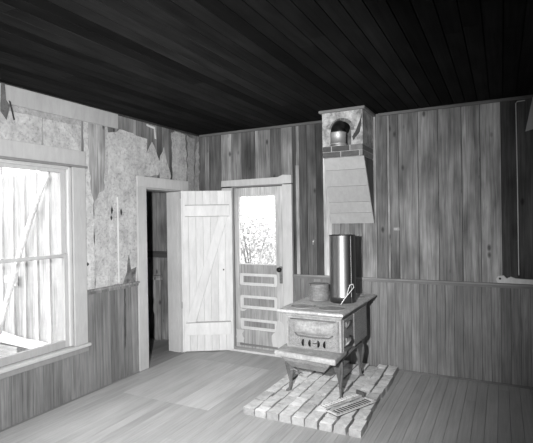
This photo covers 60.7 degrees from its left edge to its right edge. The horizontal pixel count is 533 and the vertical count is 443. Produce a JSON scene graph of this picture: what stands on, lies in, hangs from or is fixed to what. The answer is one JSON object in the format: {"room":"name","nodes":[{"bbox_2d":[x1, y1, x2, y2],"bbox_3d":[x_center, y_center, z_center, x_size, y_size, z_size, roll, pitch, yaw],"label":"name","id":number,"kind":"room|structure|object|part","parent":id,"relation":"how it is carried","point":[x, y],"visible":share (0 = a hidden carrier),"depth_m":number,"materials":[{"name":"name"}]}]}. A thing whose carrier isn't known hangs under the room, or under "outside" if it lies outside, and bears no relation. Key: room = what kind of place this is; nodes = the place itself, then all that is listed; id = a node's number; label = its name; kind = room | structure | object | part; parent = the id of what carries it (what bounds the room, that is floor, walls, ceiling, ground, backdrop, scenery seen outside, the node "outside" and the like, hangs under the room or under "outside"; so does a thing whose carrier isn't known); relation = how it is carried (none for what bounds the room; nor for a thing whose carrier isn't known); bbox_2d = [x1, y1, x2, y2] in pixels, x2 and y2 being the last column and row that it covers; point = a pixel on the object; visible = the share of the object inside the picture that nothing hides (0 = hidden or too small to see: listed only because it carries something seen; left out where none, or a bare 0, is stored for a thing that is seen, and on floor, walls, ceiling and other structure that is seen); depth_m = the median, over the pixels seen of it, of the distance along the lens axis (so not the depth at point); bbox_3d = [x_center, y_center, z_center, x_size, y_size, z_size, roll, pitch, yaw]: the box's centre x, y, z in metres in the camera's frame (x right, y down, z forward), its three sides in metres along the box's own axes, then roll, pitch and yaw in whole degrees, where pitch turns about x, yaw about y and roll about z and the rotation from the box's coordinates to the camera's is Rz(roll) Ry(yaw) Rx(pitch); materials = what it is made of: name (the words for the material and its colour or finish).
{"room":"old cabin kitchen","nodes":[
{"label":"old cabin kitchen","id":0,"kind":"room"},
{"bbox_2d":[0,167,57,349],"bbox_3d":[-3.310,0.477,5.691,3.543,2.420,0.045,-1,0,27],"label":"shutter","id":1,"kind":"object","parent":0,"point":[32,312],"depth_m":5.44,"materials":[{"name":"wood"}]},
{"bbox_2d":[4,275,17,285],"bbox_3d":[-3.115,0.724,5.544,0.210,0.120,0.043,-1,0,27],"label":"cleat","id":2,"kind":"object","parent":1,"relation":"attached to","point":[6,278],"visible":0.63,"depth_m":5.53,"materials":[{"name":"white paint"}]},
{"bbox_2d":[0,83,199,429],"bbox_3d":[-2.357,0.278,3.424,0.234,2.800,6.300,-1,0,27],"label":"wall","id":3,"kind":"structure","parent":0,"point":[118,149],"depth_m":4.59,"materials":[{"name":"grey wood"}]},
{"bbox_2d":[0,83,14,119],"bbox_3d":[-2.106,-0.972,3.696,0.008,0.290,0.118,-1,0,27],"label":"paper scrap","id":4,"kind":"object","parent":3,"relation":"attached to","point":[4,105],"visible":1,"depth_m":3.67,"materials":[{"name":"paper"}]},
{"bbox_2d":[0,138,91,379],"bbox_3d":[-2.105,0.298,3.882,0.240,1.930,1.285,-1,0,27],"label":"window","id":5,"kind":"structure","parent":3,"relation":"in","point":[69,166],"depth_m":4.25,"materials":[{"name":"white paint"}]},
{"bbox_3d":[-2.119,-0.077,3.888,0.035,0.840,0.906,-1,0,27],"label":"sash","id":6,"kind":"part","parent":5,"relation":"part of","materials":[{"name":"white paint"}]},
{"bbox_3d":[-2.073,0.742,3.873,0.035,0.869,0.906,-1,0,27],"label":"sash","id":7,"kind":"part","parent":5,"relation":"part of","materials":[{"name":"white paint"}]},
{"bbox_3d":[-2.126,0.328,3.896,0.190,1.690,0.950,-1,0,27],"label":"frame","id":8,"kind":"part","parent":5,"relation":"part of","materials":[{"name":"white paint"}]},
{"bbox_3d":[-2.033,1.219,3.854,0.110,0.085,1.285,-1,0,27],"label":"sill","id":9,"kind":"part","parent":5,"relation":"part of","materials":[{"name":"white paint"}]},
{"bbox_2d":[0,82,198,136],"bbox_3d":[-2.271,-1.113,3.421,0.024,0.020,6.000,-1,0,27],"label":"trim","id":10,"kind":"structure","parent":3,"relation":"attached to","point":[122,115],"depth_m":4.85,"materials":[{"name":"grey wood"}]},
{"bbox_3d":[-2.238,0.700,3.423,0.034,0.048,6.000,-1,0,27],"label":"chair rail","id":11,"kind":"part","parent":3,"relation":"part of","materials":[{"name":"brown wood"}]},
{"bbox_2d":[136,176,233,371],"bbox_3d":[-1.085,0.570,5.613,1.256,2.165,0.566,-1,0,-38],"label":"door","id":12,"kind":"structure","parent":3,"relation":"in","point":[197,321],"depth_m":5.73,"materials":[{"name":"white paint"}]},
{"bbox_3d":[-1.206,0.572,5.435,0.025,2.165,0.925,-1,0,27],"label":"casing","id":13,"kind":"part","parent":12,"relation":"part of","materials":[{"name":"white paint"}]},
{"bbox_2d":[240,196,274,244],"bbox_3d":[1.517,-1.573,25.053,9.036,6.328,5.143,-1,0,27],"label":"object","id":14,"kind":"structure","parent":0,"point":[266,200],"depth_m":25.09,"materials":[{"name":"white"}]},
{"bbox_2d":[0,0,532,134],"bbox_3d":[-0.216,-1.202,2.415,5.200,0.100,6.500,-1,0,27],"label":"ceiling","id":15,"kind":"structure","parent":0,"point":[199,67],"depth_m":3.16,"materials":[{"name":"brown wood"}]},
{"bbox_2d":[525,98,532,130],"bbox_3d":[2.511,-1.015,4.282,0.132,0.319,0.018,-1,0,27],"label":"hanging slat","id":16,"kind":"object","parent":15,"relation":"hanging from","point":[529,126],"visible":1,"depth_m":4.29,"materials":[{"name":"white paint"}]},
{"bbox_2d":[0,337,532,442],"bbox_3d":[-1.282,1.722,2.996,7.700,0.121,6.500,-1,0,27],"label":"floor","id":17,"kind":"structure","parent":0,"point":[191,396],"depth_m":3.91,"materials":[{"name":"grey wood"}]},
{"bbox_2d":[0,342,25,356],"bbox_3d":[-3.103,1.584,5.500,0.430,0.200,0.120,-1,0,27],"label":"support","id":18,"kind":"object","parent":17,"relation":"on","point":[5,349],"visible":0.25,"depth_m":5.43,"materials":[{"name":"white wood"}]},
{"bbox_2d":[0,332,47,348],"bbox_3d":[-2.901,1.417,5.383,0.840,0.129,0.100,-1,0,27],"label":"plank","id":19,"kind":"object","parent":18,"relation":"on","point":[5,337],"visible":0.73,"depth_m":5.35,"materials":[{"name":"white paint"}]},
{"bbox_2d":[0,175,48,334],"bbox_3d":[-2.860,0.409,5.340,0.791,1.879,0.085,-1,0,17],"label":"leaning pole","id":20,"kind":"object","parent":19,"relation":"on","point":[16,265],"visible":0.9,"depth_m":5.34,"materials":[{"name":"wood"}]},
{"bbox_2d":[151,275,162,339],"bbox_3d":[-1.532,1.207,6.387,0.155,0.900,0.075,-1,0,27],"label":"wooden post","id":21,"kind":"object","parent":17,"relation":"on","point":[157,306],"visible":1,"depth_m":6.36,"materials":[{"name":"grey wood"}]},
{"bbox_2d":[243,399,263,415],"bbox_3d":[-0.106,1.611,3.947,0.106,0.061,0.198,-1,0,27],"label":"brick","id":22,"kind":"object","parent":17,"relation":"on","point":[249,409],"visible":0.85,"depth_m":3.89,"materials":[{"name":"brick"}]},
{"bbox_2d":[255,405,270,417],"bbox_3d":[-0.029,1.612,3.856,0.104,0.057,0.109,-1,0,28],"label":"brick","id":23,"kind":"object","parent":17,"relation":"on","point":[261,411],"visible":0.87,"depth_m":3.82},
{"bbox_2d":[255,391,274,400],"bbox_3d":[-0.013,1.607,4.126,0.104,0.065,0.198,-1,0,26],"label":"brick","id":24,"kind":"object","parent":17,"relation":"on","point":[265,395],"visible":0.57,"depth_m":4.11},
{"bbox_2d":[261,396,280,407],"bbox_3d":[0.041,1.608,3.997,0.105,0.062,0.197,-1,0,27],"label":"brick","id":25,"kind":"object","parent":17,"relation":"on","point":[271,401],"visible":0.63,"depth_m":3.98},
{"bbox_2d":[266,384,283,394],"bbox_3d":[0.079,1.606,4.306,0.106,0.063,0.197,-1,0,28],"label":"brick","id":26,"kind":"object","parent":17,"relation":"on","point":[275,388],"visible":0.54,"depth_m":4.29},
{"bbox_2d":[267,403,287,420],"bbox_3d":[0.095,1.608,3.843,0.105,0.061,0.196,-1,0,27],"label":"brick","id":27,"kind":"object","parent":17,"relation":"on","point":[273,413],"visible":0.79,"depth_m":3.78,"materials":[{"name":"brick"}]},
{"bbox_2d":[272,390,290,399],"bbox_3d":[0.139,1.609,4.173,0.105,0.056,0.197,-1,0,26],"label":"brick","id":28,"kind":"object","parent":17,"relation":"on","point":[282,394],"visible":0.54,"depth_m":4.16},
{"bbox_2d":[276,378,289,385],"bbox_3d":[0.168,1.607,4.487,0.105,0.059,0.197,-1,0,28],"label":"brick","id":29,"kind":"object","parent":17,"relation":"on","point":[284,381],"visible":0.5,"depth_m":4.48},
{"bbox_2d":[278,396,296,405],"bbox_3d":[0.187,1.608,4.023,0.104,0.058,0.197,-1,0,28],"label":"brick","id":30,"kind":"object","parent":17,"relation":"on","point":[287,400],"visible":0.5,"depth_m":4.01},
{"bbox_2d":[279,405,299,423],"bbox_3d":[0.195,1.606,3.791,0.104,0.062,0.196,-1,0,27],"label":"brick","id":31,"kind":"object","parent":17,"relation":"on","point":[286,415],"visible":0.84,"depth_m":3.73,"materials":[{"name":"brick"}]},
{"bbox_2d":[282,382,299,391],"bbox_3d":[0.234,1.603,4.351,0.106,0.066,0.199,-1,0,28],"label":"brick","id":32,"kind":"object","parent":17,"relation":"on","point":[294,385],"visible":0.42,"depth_m":4.33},
{"bbox_2d":[284,372,299,380],"bbox_3d":[0.262,1.601,4.666,0.106,0.066,0.196,-1,0,26],"label":"brick","id":33,"kind":"object","parent":17,"relation":"on","point":[295,375],"visible":0.36,"depth_m":4.63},
{"bbox_2d":[287,388,304,396],"bbox_3d":[0.276,1.607,4.204,0.104,0.056,0.196,-1,0,26],"label":"brick","id":34,"kind":"object","parent":17,"relation":"on","point":[296,392],"visible":0.55,"depth_m":4.20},
{"bbox_2d":[289,397,308,408],"bbox_3d":[0.284,1.603,3.973,0.106,0.065,0.198,-1,0,27],"label":"brick","id":35,"kind":"object","parent":17,"relation":"on","point":[299,401],"visible":0.6,"depth_m":3.95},
{"bbox_2d":[292,376,306,383],"bbox_3d":[0.327,1.604,4.531,0.105,0.058,0.197,-1,0,27],"label":"brick","id":36,"kind":"object","parent":17,"relation":"on","point":[299,379],"visible":0.5,"depth_m":4.53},
{"bbox_2d":[294,368,304,373],"bbox_3d":[0.362,1.600,4.841,0.104,0.065,0.199,-1,0,27],"label":"brick","id":37,"kind":"object","parent":17,"relation":"on","point":[300,370],"visible":0.26,"depth_m":4.79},
{"bbox_2d":[292,411,308,426],"bbox_3d":[0.277,1.604,3.698,0.106,0.065,0.109,-1,0,28],"label":"brick","id":38,"kind":"object","parent":17,"relation":"on","point":[298,418],"visible":0.88,"depth_m":3.66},
{"bbox_2d":[296,381,313,390],"bbox_3d":[0.371,1.603,4.382,0.104,0.059,0.198,-1,0,28],"label":"brick","id":39,"kind":"object","parent":17,"relation":"on","point":[305,385],"visible":0.61,"depth_m":4.37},
{"bbox_2d":[298,370,313,377],"bbox_3d":[0.413,1.599,4.714,0.104,0.064,0.197,-1,0,28],"label":"brick","id":40,"kind":"object","parent":17,"relation":"on","point":[306,373],"visible":0.52,"depth_m":4.69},
{"bbox_2d":[299,403,316,413],"bbox_3d":[0.344,1.605,3.840,0.104,0.060,0.197,-1,0,27],"label":"brick","id":41,"kind":"object","parent":17,"relation":"on","point":[307,408],"visible":0.58,"depth_m":3.83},
{"bbox_2d":[300,390,315,399],"bbox_3d":[0.380,1.605,4.150,0.104,0.058,0.197,-1,0,28],"label":"brick","id":42,"kind":"object","parent":17,"relation":"on","point":[308,394],"visible":0.53,"depth_m":4.14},
{"bbox_2d":[304,375,320,382],"bbox_3d":[0.463,1.600,4.562,0.105,0.063,0.196,-1,0,28],"label":"brick","id":43,"kind":"object","parent":17,"relation":"on","point":[312,378],"visible":0.54,"depth_m":4.54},
{"bbox_2d":[305,410,324,428],"bbox_3d":[0.395,1.603,3.688,0.104,0.062,0.197,-1,0,26],"label":"brick","id":44,"kind":"object","parent":17,"relation":"on","point":[313,420],"visible":0.9,"depth_m":3.63,"materials":[{"name":"brick"}]},
{"bbox_2d":[307,395,325,406],"bbox_3d":[0.441,1.601,4.017,0.106,0.064,0.196,-1,0,28],"label":"brick","id":45,"kind":"object","parent":17,"relation":"on","point":[317,400],"visible":0.61,"depth_m":4.00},
{"bbox_2d":[308,382,324,391],"bbox_3d":[0.475,1.599,4.328,0.104,0.065,0.197,-1,0,27],"label":"brick","id":46,"kind":"object","parent":17,"relation":"on","point":[316,386],"visible":0.57,"depth_m":4.30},
{"bbox_2d":[312,370,327,375],"bbox_3d":[0.557,1.600,4.740,0.105,0.058,0.198,-1,0,26],"label":"brick","id":47,"kind":"object","parent":17,"relation":"on","point":[316,372],"visible":0.37,"depth_m":4.71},
{"bbox_2d":[315,376,330,383],"bbox_3d":[0.561,1.598,4.511,0.106,0.063,0.198,-1,0,27],"label":"brick","id":48,"kind":"object","parent":17,"relation":"on","point":[323,379],"visible":0.48,"depth_m":4.51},
{"bbox_2d":[315,402,330,414],"bbox_3d":[0.488,1.604,3.867,0.106,0.057,0.198,-1,0,28],"label":"brick","id":49,"kind":"object","parent":17,"relation":"on","point":[318,408],"visible":0.32,"depth_m":3.82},
{"bbox_2d":[315,387,331,397],"bbox_3d":[0.528,1.599,4.199,0.105,0.065,0.199,-1,0,28],"label":"brick","id":50,"kind":"object","parent":17,"relation":"on","point":[323,391],"visible":0.61,"depth_m":4.19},
{"bbox_2d":[319,417,335,431],"bbox_3d":[0.483,1.604,3.592,0.104,0.060,0.108,-1,0,27],"label":"brick","id":51,"kind":"object","parent":17,"relation":"on","point":[326,424],"visible":0.94,"depth_m":3.56,"materials":[{"name":"brick"}]},
{"bbox_2d":[323,370,335,378],"bbox_3d":[0.660,1.597,4.688,0.104,0.061,0.197,-1,0,27],"label":"brick","id":52,"kind":"object","parent":17,"relation":"on","point":[329,373],"visible":0.49,"depth_m":4.66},
{"bbox_2d":[323,381,337,390],"bbox_3d":[0.622,1.597,4.379,0.104,0.065,0.198,-1,0,28],"label":"brick","id":53,"kind":"object","parent":17,"relation":"on","point":[330,384],"visible":0.54,"depth_m":4.37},
{"bbox_2d":[322,394,339,403],"bbox_3d":[0.580,1.603,4.047,0.106,0.056,0.198,-1,0,28],"label":"brick","id":54,"kind":"object","parent":17,"relation":"on","point":[330,397],"visible":0.43,"depth_m":4.05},
{"bbox_2d":[325,407,340,422],"bbox_3d":[0.556,1.599,3.730,0.105,0.066,0.197,-1,0,27],"label":"brick","id":55,"kind":"object","parent":17,"relation":"on","point":[330,416],"visible":0.29,"depth_m":3.66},
{"bbox_2d":[330,375,345,380],"bbox_3d":[0.718,1.595,4.556,0.104,0.064,0.198,-1,0,27],"label":"brick","id":56,"kind":"object","parent":17,"relation":"on","point":[334,378],"visible":0.3,"depth_m":4.54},
{"bbox_2d":[330,387,346,395],"bbox_3d":[0.673,1.599,4.226,0.106,0.059,0.196,-1,0,27],"label":"brick","id":57,"kind":"object","parent":17,"relation":"on","point":[335,391],"visible":0.52,"depth_m":4.21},
{"bbox_2d":[334,416,352,434],"bbox_3d":[0.607,1.603,3.578,0.096,0.056,0.198,-1,0,28],"label":"brick","id":58,"kind":"object","parent":17,"relation":"on","point":[342,426],"visible":0.96,"depth_m":3.52,"materials":[{"name":"brick"}]},
{"bbox_2d":[337,379,352,391],"bbox_3d":[0.765,1.595,4.406,0.104,0.065,0.198,-1,0,26],"label":"brick","id":59,"kind":"object","parent":17,"relation":"on","point":[348,384],"visible":0.56,"depth_m":4.39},
{"bbox_2d":[343,368,351,376],"bbox_3d":[0.815,1.594,4.734,0.106,0.062,0.199,-1,0,28],"label":"brick","id":60,"kind":"object","parent":17,"relation":"on","point":[346,372],"visible":0.38,"depth_m":4.74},
{"bbox_2d":[342,392,354,401],"bbox_3d":[0.739,1.596,4.091,0.106,0.064,0.196,-1,0,27],"label":"brick","id":61,"kind":"object","parent":17,"relation":"on","point":[345,394],"visible":0.21,"depth_m":4.13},
{"bbox_2d":[274,291,375,399],"bbox_3d":[0.614,1.175,4.447,0.650,0.784,1.278,-1,0,27],"label":"stove","id":62,"kind":"object","parent":61,"relation":"on","point":[320,335],"visible":0.88,"depth_m":4.06,"materials":[{"name":"metal"}]},
{"bbox_3d":[0.300,1.389,4.266,0.192,0.368,0.192,-1,0,27],"label":"leg","id":63,"kind":"part","parent":62,"relation":"part of","materials":[{"name":"metal"}]},
{"bbox_2d":[274,343,346,365],"bbox_3d":[0.380,1.175,4.043,0.605,0.054,0.345,-1,0,27],"label":"shelf","id":64,"kind":"object","parent":62,"relation":"attached to","point":[321,356],"depth_m":3.97,"materials":[{"name":"metal"}]},
{"bbox_3d":[0.410,1.010,4.062,0.470,0.248,0.008,-1,0,27],"label":"door moulding","id":65,"kind":"part","parent":62,"relation":"part of","materials":[{"name":"metal"}]},
{"bbox_3d":[0.418,1.014,4.077,0.485,0.270,0.026,-1,0,27],"label":"firebox door","id":66,"kind":"part","parent":62,"relation":"part of","materials":[{"name":"metal"}]},
{"bbox_3d":[0.413,0.959,4.048,0.365,0.120,0.026,-1,0,27],"label":"cushion panel","id":67,"kind":"part","parent":62,"relation":"part of","materials":[{"name":"metal"}]},
{"bbox_2d":[309,282,329,301],"bbox_3d":[0.527,0.699,4.538,0.206,0.169,0.206,-1,0,27],"label":"pot","id":68,"kind":"object","parent":62,"relation":"on","point":[319,291],"visible":1,"depth_m":4.46,"materials":[{"name":"metal"}]},
{"bbox_3d":[0.526,0.621,4.538,0.185,0.014,0.185,-1,0,27],"label":"lid","id":69,"kind":"part","parent":68,"relation":"part of","materials":[{"name":"metal"}]},
{"bbox_2d":[276,291,375,317],"bbox_3d":[0.631,0.806,4.505,0.631,0.046,1.153,-1,0,27],"label":"cooktop","id":70,"kind":"object","parent":62,"relation":"in","point":[304,307],"depth_m":4.16,"materials":[{"name":"metal"}]},
{"bbox_3d":[0.630,1.384,4.107,0.192,0.368,0.192,-1,0,27],"label":"leg","id":71,"kind":"part","parent":62,"relation":"part of","materials":[{"name":"metal"}]},
{"bbox_2d":[329,234,355,303],"bbox_3d":[0.743,0.455,4.446,0.254,0.650,0.256,-1,0,27],"label":"stovepipe","id":72,"kind":"object","parent":62,"relation":"on","point":[341,246],"visible":0.99,"depth_m":4.33,"materials":[{"name":"metal"}]},
{"bbox_2d":[340,284,353,304],"bbox_3d":[0.753,0.682,4.263,0.138,0.192,0.037,-1,0,-9],"label":"lid lifter","id":73,"kind":"object","parent":62,"relation":"on","point":[351,284],"visible":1,"depth_m":4.25,"materials":[{"name":"metal"}]},
{"bbox_3d":[0.738,1.006,4.112,0.012,0.285,0.290,-1,0,27],"label":"plate","id":74,"kind":"part","parent":62,"relation":"part of","materials":[{"name":"metal"}]},
{"bbox_3d":[0.805,1.217,4.299,0.029,0.034,0.581,-1,0,27],"label":"skirt rail","id":75,"kind":"part","parent":62,"relation":"part of","materials":[{"name":"metal"}]},
{"bbox_3d":[0.869,1.379,4.570,0.192,0.368,0.192,-1,0,27],"label":"leg","id":76,"kind":"part","parent":62,"relation":"part of","materials":[{"name":"metal"}]},
{"bbox_3d":[0.916,1.015,4.453,0.015,0.310,0.440,-1,0,27],"label":"oven door","id":77,"kind":"part","parent":62,"relation":"part of","materials":[{"name":"metal"}]},
{"bbox_2d":[341,409,358,421],"bbox_3d":[0.691,1.597,3.762,0.095,0.065,0.196,-1,0,28],"label":"brick","id":78,"kind":"object","parent":17,"relation":"on","point":[352,414],"visible":0.38,"depth_m":3.70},
{"bbox_2d":[343,364,356,369],"bbox_3d":[0.899,1.595,4.917,0.106,0.058,0.197,-1,0,27],"label":"brick","id":79,"kind":"object","parent":17,"relation":"on","point":[347,366],"visible":0.48,"depth_m":4.91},
{"bbox_2d":[345,374,359,383],"bbox_3d":[0.862,1.597,4.583,0.106,0.055,0.198,-1,0,28],"label":"brick","id":80,"kind":"object","parent":17,"relation":"on","point":[352,377],"visible":0.51,"depth_m":4.58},
{"bbox_2d":[348,385,361,392],"bbox_3d":[0.833,1.599,4.270,0.105,0.055,0.197,-1,0,27],"label":"brick","id":81,"kind":"object","parent":17,"relation":"on","point":[353,388],"visible":0.41,"depth_m":4.28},
{"bbox_2d":[350,368,363,374],"bbox_3d":[0.950,1.593,4.765,0.104,0.061,0.198,-1,0,27],"label":"brick","id":82,"kind":"object","parent":17,"relation":"on","point":[355,371],"visible":0.49,"depth_m":4.75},
{"bbox_2d":[349,419,366,437],"bbox_3d":[0.711,1.601,3.524,0.096,0.058,0.196,-1,0,27],"label":"brick","id":83,"kind":"object","parent":17,"relation":"on","point":[358,428],"visible":1,"depth_m":3.47,"materials":[{"name":"brick"}]},
{"bbox_2d":[353,378,366,386],"bbox_3d":[0.923,1.597,4.450,0.106,0.056,0.197,-1,0,28],"label":"brick","id":84,"kind":"object","parent":17,"relation":"on","point":[359,382],"visible":0.5,"depth_m":4.43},
{"bbox_2d":[356,363,368,371],"bbox_3d":[1.043,1.593,4.944,0.106,0.056,0.197,-1,0,27],"label":"brick","id":85,"kind":"object","parent":17,"relation":"on","point":[364,366],"visible":0.41,"depth_m":4.92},
{"bbox_2d":[354,408,371,424],"bbox_3d":[0.789,1.597,3.711,0.095,0.064,0.198,-1,0,27],"label":"brick","id":86,"kind":"object","parent":17,"relation":"on","point":[363,414],"visible":0.77,"depth_m":3.69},
{"bbox_2d":[360,390,369,397],"bbox_3d":[0.872,1.595,4.123,0.095,0.061,0.198,-1,0,28],"label":"brick","id":87,"kind":"object","parent":17,"relation":"on","point":[366,392],"visible":0.21,"depth_m":4.15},
{"bbox_2d":[359,372,373,379],"bbox_3d":[1.021,1.591,4.627,0.105,0.063,0.198,-1,0,27],"label":"brick","id":88,"kind":"object","parent":17,"relation":"on","point":[367,374],"visible":0.5,"depth_m":4.61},
{"bbox_2d":[360,384,374,391],"bbox_3d":[0.954,1.593,4.291,0.095,0.063,0.168,-1,0,28],"label":"brick","id":89,"kind":"object","parent":17,"relation":"on","point":[367,387],"visible":0.57,"depth_m":4.28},
{"bbox_2d":[359,402,376,413],"bbox_3d":[0.870,1.596,3.897,0.096,0.061,0.198,-1,0,28],"label":"brick","id":90,"kind":"object","parent":17,"relation":"on","point":[372,407],"visible":0.41,"depth_m":3.85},
{"bbox_2d":[327,396,375,416],"bbox_3d":[0.717,1.545,3.801,0.470,0.030,0.122,-1,0,-37],"label":"grate","id":91,"kind":"object","parent":90,"relation":"on","point":[360,403],"visible":1,"depth_m":3.79,"materials":[{"name":"metal"}]},
{"bbox_2d":[365,378,377,385],"bbox_3d":[1.026,1.592,4.448,0.094,0.061,0.168,-1,0,27],"label":"brick","id":92,"kind":"object","parent":17,"relation":"on","point":[370,381],"visible":0.56,"depth_m":4.44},
{"bbox_2d":[365,366,377,372],"bbox_3d":[1.113,1.590,4.807,0.104,0.062,0.199,-1,0,27],"label":"brick","id":93,"kind":"object","parent":17,"relation":"on","point":[372,369],"visible":0.56,"depth_m":4.79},
{"bbox_2d":[368,392,380,405],"bbox_3d":[0.956,1.596,4.080,0.096,0.058,0.196,-1,0,27],"label":"brick","id":94,"kind":"object","parent":17,"relation":"on","point":[376,396],"visible":0.57,"depth_m":4.09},
{"bbox_2d":[371,374,381,382],"bbox_3d":[1.103,1.593,4.601,0.094,0.056,0.167,-1,0,27],"label":"brick","id":95,"kind":"object","parent":17,"relation":"on","point":[375,376],"visible":0.57,"depth_m":4.59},
{"bbox_2d":[372,386,385,398],"bbox_3d":[1.047,1.593,4.243,0.094,0.060,0.168,-1,0,28],"label":"brick","id":96,"kind":"object","parent":17,"relation":"on","point":[378,389],"visible":0.73,"depth_m":4.23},
{"bbox_2d":[374,369,384,376],"bbox_3d":[1.178,1.591,4.757,0.094,0.056,0.168,-1,0,27],"label":"brick","id":97,"kind":"object","parent":17,"relation":"on","point":[378,371],"visible":0.57,"depth_m":4.74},
{"bbox_2d":[377,364,387,370],"bbox_3d":[1.242,1.587,4.891,0.094,0.062,0.122,-1,0,27],"label":"brick","id":98,"kind":"object","parent":17,"relation":"on","point":[379,366],"visible":0.55,"depth_m":4.88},
{"bbox_2d":[377,380,389,392],"bbox_3d":[1.129,1.591,4.394,0.095,0.061,0.168,-1,0,27],"label":"brick","id":99,"kind":"object","parent":17,"relation":"on","point":[382,383],"visible":0.73,"depth_m":4.38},
{"bbox_2d":[381,375,392,385],"bbox_3d":[1.206,1.590,4.548,0.094,0.060,0.169,-1,0,28],"label":"brick","id":100,"kind":"object","parent":17,"relation":"on","point":[385,377],"visible":0.7,"depth_m":4.52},
{"bbox_2d":[383,369,395,379],"bbox_3d":[1.275,1.587,4.706,0.096,0.062,0.167,-1,0,26],"label":"brick","id":101,"kind":"object","parent":17,"relation":"on","point":[388,371],"visible":0.69,"depth_m":4.69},
{"bbox_2d":[387,365,397,374],"bbox_3d":[1.341,1.586,4.840,0.095,0.063,0.123,-1,0,28],"label":"brick","id":102,"kind":"object","parent":17,"relation":"on","point":[389,367],"visible":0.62,"depth_m":4.84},
{"bbox_2d":[146,98,532,386],"bbox_3d":[0.262,0.232,5.588,7.300,2.800,0.210,-1,0,27],"label":"wall","id":103,"kind":"structure","parent":0,"point":[446,178],"depth_m":4.77,"materials":[{"name":"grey wood"}]},
{"bbox_2d":[221,175,293,357],"bbox_3d":[-0.102,0.537,5.734,1.007,2.200,0.270,-1,0,27],"label":"door","id":104,"kind":"structure","parent":103,"relation":"in","point":[259,290],"depth_m":5.67,"materials":[{"name":"white paint"}]},
{"bbox_3d":[-0.099,0.734,5.721,0.435,0.081,0.014,-1,0,27],"label":"panel","id":105,"kind":"part","parent":104,"relation":"part of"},
{"bbox_3d":[-0.090,1.565,5.729,0.542,0.025,0.040,-1,0,27],"label":"kick rail","id":106,"kind":"part","parent":104,"relation":"part of","materials":[{"name":"white paint"}]},
{"bbox_3d":[-0.094,1.020,5.722,0.435,0.095,0.014,-1,0,27],"label":"panel","id":107,"kind":"part","parent":104,"relation":"part of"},
{"bbox_3d":[-0.090,1.302,5.723,0.435,0.067,0.014,-1,0,27],"label":"panel","id":108,"kind":"part","parent":104,"relation":"part of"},
{"bbox_3d":[0.178,0.653,5.561,0.041,0.210,0.007,-1,0,27],"label":"lock plate","id":109,"kind":"part","parent":104,"relation":"part of","materials":[{"name":"metal"}]},
{"bbox_2d":[296,165,300,273],"bbox_3d":[0.378,-0.020,5.432,0.040,1.300,0.016,-1,0,27],"label":"trim","id":110,"kind":"structure","parent":103,"relation":"attached to","point":[297,166],"depth_m":5.42,"materials":[{"name":"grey wood"}]},
{"bbox_2d":[319,105,375,223],"bbox_3d":[0.874,-0.577,4.920,0.518,1.199,0.460,-1,0,27],"label":"brick chimney","id":111,"kind":"object","parent":103,"relation":"attached to","point":[349,167],"visible":0.94,"depth_m":4.83,"materials":[{"name":"white paint"}]},
{"bbox_2d":[330,120,349,145],"bbox_3d":[0.762,-0.934,4.759,0.170,0.278,0.249,-1,0,27],"label":"stovepipe elbow","id":112,"kind":"object","parent":111,"relation":"in","point":[339,129],"visible":0.98,"depth_m":4.67,"materials":[{"name":"metal"}]},
{"bbox_3d":[0.875,-1.162,4.913,0.495,0.028,0.460,-1,0,27],"label":"crown trim","id":113,"kind":"part","parent":111,"relation":"part of","materials":[{"name":"concrete"}]},
{"bbox_3d":[0.875,-0.330,4.941,0.493,0.705,0.414,-1,0,27],"label":"sloping board panel","id":114,"kind":"part","parent":111,"relation":"part of","materials":[{"name":"white paint"}]},
{"bbox_2d":[198,95,532,137],"bbox_3d":[1.176,-1.166,4.999,4.700,0.030,0.030,-1,0,27],"label":"trim","id":115,"kind":"structure","parent":103,"relation":"attached to","point":[525,96],"depth_m":4.82,"materials":[{"name":"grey wood"}]},
{"bbox_3d":[1.204,0.641,5.004,4.700,0.045,0.030,-1,0,27],"label":"chair rail","id":116,"kind":"part","parent":103,"relation":"part of","materials":[{"name":"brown wood"}]},
{"bbox_2d":[350,363,532,389],"bbox_3d":[1.826,1.600,4.700,3.340,0.020,0.011,-1,0,27],"label":"baseboard","id":117,"kind":"structure","parent":103,"relation":"attached to","point":[400,370],"depth_m":4.60,"materials":[{"name":"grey wood"}]},
{"bbox_2d":[496,275,532,284],"bbox_3d":[2.502,0.561,4.325,0.569,0.076,0.024,-1,0,27],"label":"broken lath","id":118,"kind":"object","parent":103,"relation":"on","point":[500,278],"visible":1,"depth_m":4.38,"materials":[{"name":"white paint"}]},
{"bbox_2d":[515,100,524,274],"bbox_3d":[2.445,-0.322,4.362,0.082,1.676,0.011,-1,0,27],"label":"wire","id":119,"kind":"object","parent":103,"relation":"attached to","point":[521,100],"visible":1,"depth_m":4.37,"materials":[{"name":"paint"}]},
{"label":"outside","id":120,"kind":"structure","parent":0,"visible":0},
{"bbox_2d":[241,235,275,263],"bbox_3d":[1.435,1.711,10.541,60.000,0.180,70.000,-1,0,27],"label":"ground","id":121,"kind":"structure","parent":120,"point":[241,235],"depth_m":23.56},
{"bbox_2d":[241,211,274,263],"bbox_3d":[-0.332,0.695,10.539,1.400,1.915,1.208,-1,0,27],"label":"leafy shrub","id":122,"kind":"object","parent":121,"relation":"on","point":[265,231],"visible":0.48,"depth_m":10.42,"materials":[{"name":"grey plant"}]},
{"bbox_2d":[256,240,275,263],"bbox_3d":[0.335,0.969,9.075,1.139,1.354,1.029,-1,0,27],"label":"leafy shrub","id":123,"kind":"object","parent":121,"relation":"on","point":[271,255],"visible":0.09,"depth_m":9.02,"materials":[{"name":"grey plant"}]},
{"bbox_3d":[0.780,1.596,3.943,0.096,0.063,0.196,-1,0,28],"label":"brick","id":124,"kind":"object","parent":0,"visible":0},
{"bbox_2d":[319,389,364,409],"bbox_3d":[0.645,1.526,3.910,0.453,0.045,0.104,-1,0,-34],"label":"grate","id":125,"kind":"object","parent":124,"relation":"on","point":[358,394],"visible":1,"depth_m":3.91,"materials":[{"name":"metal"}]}
]}

